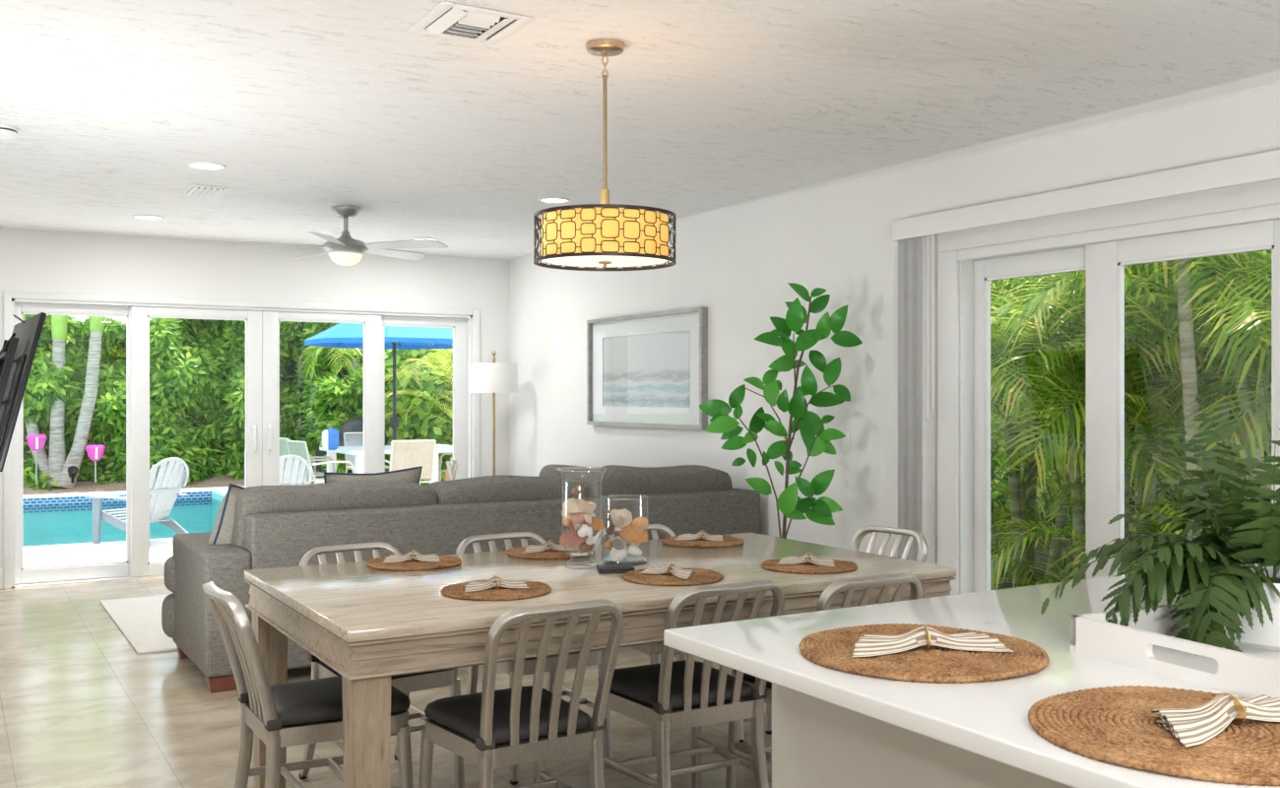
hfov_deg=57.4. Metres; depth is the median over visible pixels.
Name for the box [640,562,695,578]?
napkin
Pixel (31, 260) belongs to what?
wall
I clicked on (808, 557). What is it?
napkin
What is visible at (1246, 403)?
areca palm
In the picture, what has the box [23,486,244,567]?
pool deck
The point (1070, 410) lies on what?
areca palm
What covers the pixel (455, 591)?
placemat
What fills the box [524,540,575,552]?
napkin
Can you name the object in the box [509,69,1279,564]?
wall
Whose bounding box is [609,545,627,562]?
shell
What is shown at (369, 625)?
dining table
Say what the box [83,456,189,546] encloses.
chair
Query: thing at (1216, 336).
areca palm
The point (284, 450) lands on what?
patio chair
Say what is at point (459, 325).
door
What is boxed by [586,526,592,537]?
shell
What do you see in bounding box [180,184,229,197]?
ceiling vent
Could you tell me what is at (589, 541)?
shell
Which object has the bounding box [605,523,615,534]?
shell
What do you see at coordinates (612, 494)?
vase
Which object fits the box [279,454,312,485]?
chair
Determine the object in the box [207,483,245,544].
throw pillow
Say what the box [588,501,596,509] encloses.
shell
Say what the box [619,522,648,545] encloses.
scallop shell
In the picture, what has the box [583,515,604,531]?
scallop shell
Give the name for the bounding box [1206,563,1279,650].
pot
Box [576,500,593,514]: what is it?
scallop shell
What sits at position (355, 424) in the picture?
kettle
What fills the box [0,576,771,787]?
floor
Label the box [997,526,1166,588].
garden bed
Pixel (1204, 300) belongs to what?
areca palm
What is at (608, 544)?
shell
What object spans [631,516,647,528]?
shell
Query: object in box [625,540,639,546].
shell
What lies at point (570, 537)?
scallop shell
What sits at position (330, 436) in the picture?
towel
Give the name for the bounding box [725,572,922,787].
dining chair
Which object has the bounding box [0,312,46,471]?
television
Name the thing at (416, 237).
recessed light
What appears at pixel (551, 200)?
recessed light
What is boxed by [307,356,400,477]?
shrub
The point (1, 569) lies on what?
baseboard
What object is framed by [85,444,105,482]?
garden light
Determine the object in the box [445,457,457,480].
ornament
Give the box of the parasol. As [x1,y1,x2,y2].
[304,322,452,440]
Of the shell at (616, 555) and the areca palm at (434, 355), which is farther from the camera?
the areca palm at (434, 355)
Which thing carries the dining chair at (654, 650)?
on the floor
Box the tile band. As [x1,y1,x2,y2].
[23,491,211,512]
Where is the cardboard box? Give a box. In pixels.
[446,469,450,480]
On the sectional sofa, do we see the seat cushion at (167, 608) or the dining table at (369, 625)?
the seat cushion at (167, 608)
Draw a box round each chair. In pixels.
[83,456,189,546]
[202,580,413,787]
[244,449,310,487]
[279,437,333,477]
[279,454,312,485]
[286,440,354,484]
[298,542,465,787]
[343,432,389,472]
[384,439,436,484]
[418,598,624,787]
[439,451,452,481]
[455,531,612,784]
[593,523,744,755]
[594,578,784,787]
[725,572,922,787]
[765,524,927,733]
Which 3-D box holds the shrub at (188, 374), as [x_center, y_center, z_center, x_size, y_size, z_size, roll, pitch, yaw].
[-7.257,-0.098,19.291,2.033,3.278,1.793,0,0,-31]
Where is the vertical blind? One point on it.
(916, 255)
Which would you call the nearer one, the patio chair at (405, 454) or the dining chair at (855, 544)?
the dining chair at (855, 544)
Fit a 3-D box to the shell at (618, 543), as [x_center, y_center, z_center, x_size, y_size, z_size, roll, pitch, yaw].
[-0.070,0.518,4.117,0.054,0.051,0.073,0,0,-36]
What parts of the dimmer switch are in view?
knob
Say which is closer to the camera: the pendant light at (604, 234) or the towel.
the pendant light at (604, 234)
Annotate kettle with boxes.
[338,416,388,446]
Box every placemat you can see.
[366,554,461,571]
[441,578,551,600]
[505,544,593,559]
[622,567,723,585]
[661,535,744,547]
[761,557,857,574]
[798,623,1049,683]
[1027,685,1279,785]
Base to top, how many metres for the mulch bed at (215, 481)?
0.210 m
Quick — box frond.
[1218,403,1260,518]
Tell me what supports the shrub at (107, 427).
on the mulch bed at (215, 481)
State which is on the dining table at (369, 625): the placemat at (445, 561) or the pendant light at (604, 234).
the placemat at (445, 561)
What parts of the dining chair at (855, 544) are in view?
leg, frame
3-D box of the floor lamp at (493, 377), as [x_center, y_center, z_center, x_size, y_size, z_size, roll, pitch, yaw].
[-1.206,0.502,9.654,0.412,1.735,0.412,0,0,-31]
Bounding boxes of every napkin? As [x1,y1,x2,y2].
[383,549,440,562]
[464,575,530,591]
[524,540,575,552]
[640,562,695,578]
[675,529,723,541]
[776,552,834,566]
[851,625,1014,656]
[1151,692,1279,747]
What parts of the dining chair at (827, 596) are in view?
leg, seat frame, frame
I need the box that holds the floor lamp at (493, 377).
[468,350,518,475]
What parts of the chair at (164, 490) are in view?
leg, armrest, rail, seat, backrest, rail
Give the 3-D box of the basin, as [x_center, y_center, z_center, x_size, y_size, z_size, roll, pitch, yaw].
[-12.513,2.170,10.817,17.500,1.400,6.130,0,0,-31]
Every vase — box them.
[556,466,606,567]
[601,494,648,563]
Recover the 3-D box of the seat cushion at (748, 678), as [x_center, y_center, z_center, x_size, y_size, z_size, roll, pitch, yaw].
[0.565,0.912,3.862,0.396,0.053,0.408,0,0,-31]
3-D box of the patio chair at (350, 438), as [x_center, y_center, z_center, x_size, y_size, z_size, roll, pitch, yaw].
[-3.844,0.995,16.588,0.546,0.915,0.646,0,0,-31]
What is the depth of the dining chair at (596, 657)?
4.40 m
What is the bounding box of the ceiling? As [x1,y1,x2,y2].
[0,0,1279,259]
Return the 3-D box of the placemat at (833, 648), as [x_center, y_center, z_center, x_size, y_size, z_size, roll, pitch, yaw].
[0.488,0.444,2.032,0.422,0.014,0.422,0,0,18]
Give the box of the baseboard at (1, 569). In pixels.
[0,568,3,588]
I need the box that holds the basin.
[23,491,224,546]
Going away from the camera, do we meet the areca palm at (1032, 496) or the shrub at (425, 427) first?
the areca palm at (1032, 496)
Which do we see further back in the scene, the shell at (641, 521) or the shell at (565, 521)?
the shell at (641, 521)
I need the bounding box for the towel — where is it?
[321,428,338,449]
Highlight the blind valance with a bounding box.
[893,149,1279,241]
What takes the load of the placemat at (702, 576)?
on the dining table at (369, 625)
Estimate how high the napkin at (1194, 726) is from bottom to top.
0.044 m
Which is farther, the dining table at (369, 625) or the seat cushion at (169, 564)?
the seat cushion at (169, 564)
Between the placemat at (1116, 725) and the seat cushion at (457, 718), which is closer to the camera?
the placemat at (1116, 725)
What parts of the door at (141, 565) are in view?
handle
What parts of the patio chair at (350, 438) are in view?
backrest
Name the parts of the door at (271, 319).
handle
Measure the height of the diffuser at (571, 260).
0.005 m
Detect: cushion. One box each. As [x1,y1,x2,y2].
[161,593,174,638]
[163,556,175,592]
[230,480,438,548]
[270,675,410,726]
[319,659,447,678]
[424,685,590,744]
[426,474,590,504]
[538,463,594,477]
[573,464,732,496]
[597,659,751,709]
[601,464,632,467]
[733,669,771,686]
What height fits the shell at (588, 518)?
0.040 m
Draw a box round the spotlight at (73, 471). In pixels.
[67,465,78,483]
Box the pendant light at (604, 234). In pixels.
[533,38,676,270]
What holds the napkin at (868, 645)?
on the placemat at (833, 648)
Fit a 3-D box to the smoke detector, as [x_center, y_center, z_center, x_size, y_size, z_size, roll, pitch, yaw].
[-2.821,-1.157,5.152,0.146,0.045,0.146,0,0,-31]
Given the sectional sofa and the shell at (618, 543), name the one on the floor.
the sectional sofa
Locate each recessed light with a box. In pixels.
[132,214,163,219]
[187,161,226,170]
[412,237,438,241]
[538,196,570,203]
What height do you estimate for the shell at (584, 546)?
0.040 m
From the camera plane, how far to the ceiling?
4.60 m
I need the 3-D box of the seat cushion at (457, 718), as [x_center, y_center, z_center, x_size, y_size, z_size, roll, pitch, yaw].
[-0.376,0.912,3.368,0.396,0.053,0.408,0,0,-32]
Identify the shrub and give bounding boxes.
[23,314,91,490]
[49,315,185,484]
[149,317,245,484]
[220,320,303,480]
[296,321,387,483]
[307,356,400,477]
[362,348,452,486]
[420,348,452,480]
[990,290,1270,536]
[1167,378,1271,482]
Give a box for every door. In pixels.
[14,302,130,583]
[130,305,261,576]
[261,310,381,485]
[381,315,466,479]
[973,246,1086,591]
[1086,218,1279,578]
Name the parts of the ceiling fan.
blade, blade, blade, light globe, blade, blade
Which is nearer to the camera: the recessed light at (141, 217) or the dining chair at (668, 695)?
the dining chair at (668, 695)
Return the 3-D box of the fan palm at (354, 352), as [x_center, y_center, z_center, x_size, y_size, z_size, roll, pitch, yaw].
[-4.556,0.315,18.673,1.974,2.279,2.005,0,0,-31]
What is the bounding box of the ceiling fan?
[232,205,447,265]
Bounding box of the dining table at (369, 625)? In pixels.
[244,532,956,787]
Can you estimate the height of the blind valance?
0.102 m
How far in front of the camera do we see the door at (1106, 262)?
4.97 m
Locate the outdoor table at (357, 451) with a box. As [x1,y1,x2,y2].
[319,444,452,482]
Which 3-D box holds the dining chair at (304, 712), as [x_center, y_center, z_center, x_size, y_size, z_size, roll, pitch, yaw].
[-1.004,0.961,3.497,0.557,0.818,0.418,0,0,-31]
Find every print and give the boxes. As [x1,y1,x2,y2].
[586,307,707,429]
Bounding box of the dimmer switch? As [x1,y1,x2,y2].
[840,430,850,451]
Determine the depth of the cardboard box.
14.47 m
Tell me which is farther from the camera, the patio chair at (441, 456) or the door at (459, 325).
the patio chair at (441, 456)
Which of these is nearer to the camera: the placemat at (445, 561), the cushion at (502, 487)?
the placemat at (445, 561)
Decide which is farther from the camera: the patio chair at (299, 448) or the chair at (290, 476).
the patio chair at (299, 448)
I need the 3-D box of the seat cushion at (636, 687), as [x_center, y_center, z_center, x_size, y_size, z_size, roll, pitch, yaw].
[0.115,0.912,3.717,0.396,0.053,0.408,0,0,-30]
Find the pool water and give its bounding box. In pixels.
[23,498,219,546]
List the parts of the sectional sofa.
arm, frame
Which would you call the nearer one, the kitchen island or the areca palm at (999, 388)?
the kitchen island
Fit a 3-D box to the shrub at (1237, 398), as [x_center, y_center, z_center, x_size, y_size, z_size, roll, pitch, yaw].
[6.352,-0.394,10.259,1.947,3.988,3.806,0,0,-31]
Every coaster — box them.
[596,563,635,571]
[596,567,631,573]
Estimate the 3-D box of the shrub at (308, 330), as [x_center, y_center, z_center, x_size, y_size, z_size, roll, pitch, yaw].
[-4.720,-0.316,19.454,1.983,3.748,1.911,0,0,-31]
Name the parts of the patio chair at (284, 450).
backrest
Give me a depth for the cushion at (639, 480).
6.78 m
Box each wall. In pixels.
[0,227,509,569]
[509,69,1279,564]
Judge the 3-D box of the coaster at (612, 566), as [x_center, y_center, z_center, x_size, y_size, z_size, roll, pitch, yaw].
[-0.083,0.581,3.949,0.116,0.009,0.100,0,0,-10]
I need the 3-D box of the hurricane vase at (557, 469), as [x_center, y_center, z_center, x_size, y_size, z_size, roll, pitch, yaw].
[-0.202,0.424,4.044,0.176,0.341,0.176,0,0,-31]
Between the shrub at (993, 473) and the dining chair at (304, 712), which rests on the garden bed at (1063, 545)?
the shrub at (993, 473)
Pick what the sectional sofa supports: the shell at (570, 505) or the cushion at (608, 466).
the cushion at (608, 466)
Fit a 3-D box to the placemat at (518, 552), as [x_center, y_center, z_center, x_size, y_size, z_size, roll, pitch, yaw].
[-0.338,0.589,4.385,0.331,0.014,0.331,0,0,-20]
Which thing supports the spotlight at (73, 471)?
on the mulch bed at (215, 481)
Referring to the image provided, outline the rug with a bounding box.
[99,594,177,653]
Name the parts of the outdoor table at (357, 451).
leg, leg, leg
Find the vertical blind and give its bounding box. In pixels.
[897,234,935,564]
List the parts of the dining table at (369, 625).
leg, leg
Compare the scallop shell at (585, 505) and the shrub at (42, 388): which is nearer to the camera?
the scallop shell at (585, 505)
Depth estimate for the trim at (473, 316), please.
8.89 m
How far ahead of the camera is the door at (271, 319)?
9.37 m
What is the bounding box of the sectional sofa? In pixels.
[161,463,760,693]
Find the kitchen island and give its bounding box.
[663,575,1279,787]
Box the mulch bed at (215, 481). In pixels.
[23,473,314,494]
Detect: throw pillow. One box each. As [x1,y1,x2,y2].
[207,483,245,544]
[323,465,422,484]
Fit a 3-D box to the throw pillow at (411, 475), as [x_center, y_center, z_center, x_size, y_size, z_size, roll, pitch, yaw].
[-1.448,0.625,6.326,0.573,0.464,0.195,0,0,-36]
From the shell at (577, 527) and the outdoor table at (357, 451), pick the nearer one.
the shell at (577, 527)
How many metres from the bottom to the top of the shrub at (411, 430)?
2.516 m
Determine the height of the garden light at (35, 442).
0.735 m
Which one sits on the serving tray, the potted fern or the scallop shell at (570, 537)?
the potted fern
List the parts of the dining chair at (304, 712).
frame, leg, leg, seat frame, leg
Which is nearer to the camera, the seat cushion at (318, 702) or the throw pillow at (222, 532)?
the seat cushion at (318, 702)
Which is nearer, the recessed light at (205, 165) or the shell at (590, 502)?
the shell at (590, 502)
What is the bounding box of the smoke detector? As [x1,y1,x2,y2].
[0,124,18,138]
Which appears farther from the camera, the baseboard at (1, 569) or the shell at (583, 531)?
the baseboard at (1, 569)
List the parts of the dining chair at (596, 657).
leg, frame, leg, seat frame, leg, leg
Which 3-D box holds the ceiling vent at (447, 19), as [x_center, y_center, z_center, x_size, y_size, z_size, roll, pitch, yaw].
[-0.537,-1.169,3.705,0.302,0.019,0.301,0,0,-31]
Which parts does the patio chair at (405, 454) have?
backrest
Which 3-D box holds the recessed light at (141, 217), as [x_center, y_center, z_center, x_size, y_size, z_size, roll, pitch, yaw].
[-3.258,-1.177,7.752,0.190,0.013,0.190,0,0,-31]
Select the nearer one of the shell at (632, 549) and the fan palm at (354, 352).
the shell at (632, 549)
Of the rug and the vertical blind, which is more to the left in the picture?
the rug
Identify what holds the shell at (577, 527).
in the hurricane vase at (557, 469)
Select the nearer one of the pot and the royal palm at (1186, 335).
the pot
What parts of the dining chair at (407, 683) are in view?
leg, frame, seat frame, leg, leg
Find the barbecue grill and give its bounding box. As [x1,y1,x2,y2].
[338,416,388,472]
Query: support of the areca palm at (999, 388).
on the garden bed at (1063, 545)
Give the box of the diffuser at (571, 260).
[542,255,667,266]
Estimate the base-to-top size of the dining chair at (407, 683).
0.818 m
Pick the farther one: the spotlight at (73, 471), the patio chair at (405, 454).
the spotlight at (73, 471)
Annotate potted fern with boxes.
[1040,397,1279,655]
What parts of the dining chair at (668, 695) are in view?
leg, leg, seat frame, leg, frame, leg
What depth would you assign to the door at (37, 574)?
8.52 m
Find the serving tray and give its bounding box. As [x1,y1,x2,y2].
[1070,603,1279,698]
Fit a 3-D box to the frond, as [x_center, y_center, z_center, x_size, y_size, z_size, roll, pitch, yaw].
[3.460,0.436,6.659,0.253,0.773,0.501,0,0,12]
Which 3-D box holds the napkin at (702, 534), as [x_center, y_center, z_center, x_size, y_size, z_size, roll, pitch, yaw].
[0.247,0.566,4.708,0.204,0.044,0.097,0,0,17]
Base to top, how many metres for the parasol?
2.680 m
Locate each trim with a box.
[3,290,480,588]
[938,203,1279,594]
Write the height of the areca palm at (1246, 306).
3.626 m
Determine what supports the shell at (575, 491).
in the hurricane vase at (557, 469)
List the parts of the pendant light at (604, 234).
rod, lamp shade, chain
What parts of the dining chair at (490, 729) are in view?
leg, leg, seat frame, leg, frame, leg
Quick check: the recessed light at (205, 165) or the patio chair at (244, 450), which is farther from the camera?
the patio chair at (244, 450)
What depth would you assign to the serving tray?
1.92 m
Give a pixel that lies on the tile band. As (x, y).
(77, 501)
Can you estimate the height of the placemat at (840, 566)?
0.014 m
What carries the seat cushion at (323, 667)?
on the dining chair at (407, 683)
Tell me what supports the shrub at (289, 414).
on the mulch bed at (215, 481)
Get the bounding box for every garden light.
[26,434,46,484]
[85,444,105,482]
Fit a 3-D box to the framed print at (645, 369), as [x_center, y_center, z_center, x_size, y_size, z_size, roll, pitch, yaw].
[0.018,-0.172,8.226,0.049,0.793,1.565,0,0,-31]
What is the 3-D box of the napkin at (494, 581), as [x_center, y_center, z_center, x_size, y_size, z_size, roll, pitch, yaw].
[-0.441,0.566,3.531,0.201,0.044,0.090,0,0,-22]
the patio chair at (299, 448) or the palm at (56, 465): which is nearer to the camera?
the patio chair at (299, 448)
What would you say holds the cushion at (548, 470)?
on the sectional sofa
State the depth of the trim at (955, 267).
5.69 m
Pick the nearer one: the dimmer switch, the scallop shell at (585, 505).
the scallop shell at (585, 505)
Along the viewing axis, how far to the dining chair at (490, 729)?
3.19 m
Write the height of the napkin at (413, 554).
0.044 m
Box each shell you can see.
[559,526,587,548]
[561,509,575,519]
[562,498,584,512]
[562,517,571,525]
[571,485,580,499]
[571,512,584,524]
[574,523,581,530]
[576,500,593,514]
[577,523,588,537]
[577,541,594,552]
[583,512,592,523]
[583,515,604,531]
[584,535,595,544]
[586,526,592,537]
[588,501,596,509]
[603,539,613,550]
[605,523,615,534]
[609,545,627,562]
[610,508,632,528]
[612,535,628,550]
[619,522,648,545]
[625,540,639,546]
[627,544,641,556]
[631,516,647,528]
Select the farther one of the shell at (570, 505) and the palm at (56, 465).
the palm at (56, 465)
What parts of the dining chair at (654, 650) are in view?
frame, leg, seat frame, leg, leg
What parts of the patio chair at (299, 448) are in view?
backrest, seat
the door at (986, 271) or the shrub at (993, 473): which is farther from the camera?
the shrub at (993, 473)
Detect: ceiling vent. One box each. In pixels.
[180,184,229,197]
[408,0,533,44]
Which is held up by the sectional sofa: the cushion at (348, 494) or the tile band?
the cushion at (348, 494)
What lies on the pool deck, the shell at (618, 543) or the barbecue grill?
the barbecue grill
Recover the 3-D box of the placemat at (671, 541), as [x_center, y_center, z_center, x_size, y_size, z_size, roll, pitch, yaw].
[0.253,0.589,4.712,0.331,0.014,0.331,0,0,39]
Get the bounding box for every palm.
[23,314,105,488]
[296,345,387,379]
[361,342,452,425]
[990,249,1271,575]
[990,250,1271,589]
[990,251,1271,538]
[990,272,1241,572]
[990,276,1269,564]
[990,288,1271,589]
[1040,251,1271,575]
[1165,300,1271,525]
[1174,258,1203,540]
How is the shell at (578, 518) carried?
in the hurricane vase at (557, 469)
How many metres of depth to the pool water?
14.40 m
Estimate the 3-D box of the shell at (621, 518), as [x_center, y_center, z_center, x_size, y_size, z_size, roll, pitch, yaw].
[-0.064,0.436,4.140,0.075,0.072,0.109,0,0,35]
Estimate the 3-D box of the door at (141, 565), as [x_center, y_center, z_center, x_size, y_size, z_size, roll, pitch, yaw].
[-3.374,0.345,8.945,0.950,2.020,0.089,0,0,-31]
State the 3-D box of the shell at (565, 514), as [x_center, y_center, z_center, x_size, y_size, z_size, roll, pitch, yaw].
[-0.245,0.410,4.024,0.051,0.042,0.020,0,0,3]
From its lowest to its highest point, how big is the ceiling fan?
0.363 m
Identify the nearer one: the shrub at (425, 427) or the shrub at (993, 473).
the shrub at (993, 473)
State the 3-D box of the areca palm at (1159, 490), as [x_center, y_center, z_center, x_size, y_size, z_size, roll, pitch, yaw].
[4.367,-0.415,10.605,4.159,4.220,4.302,0,0,9]

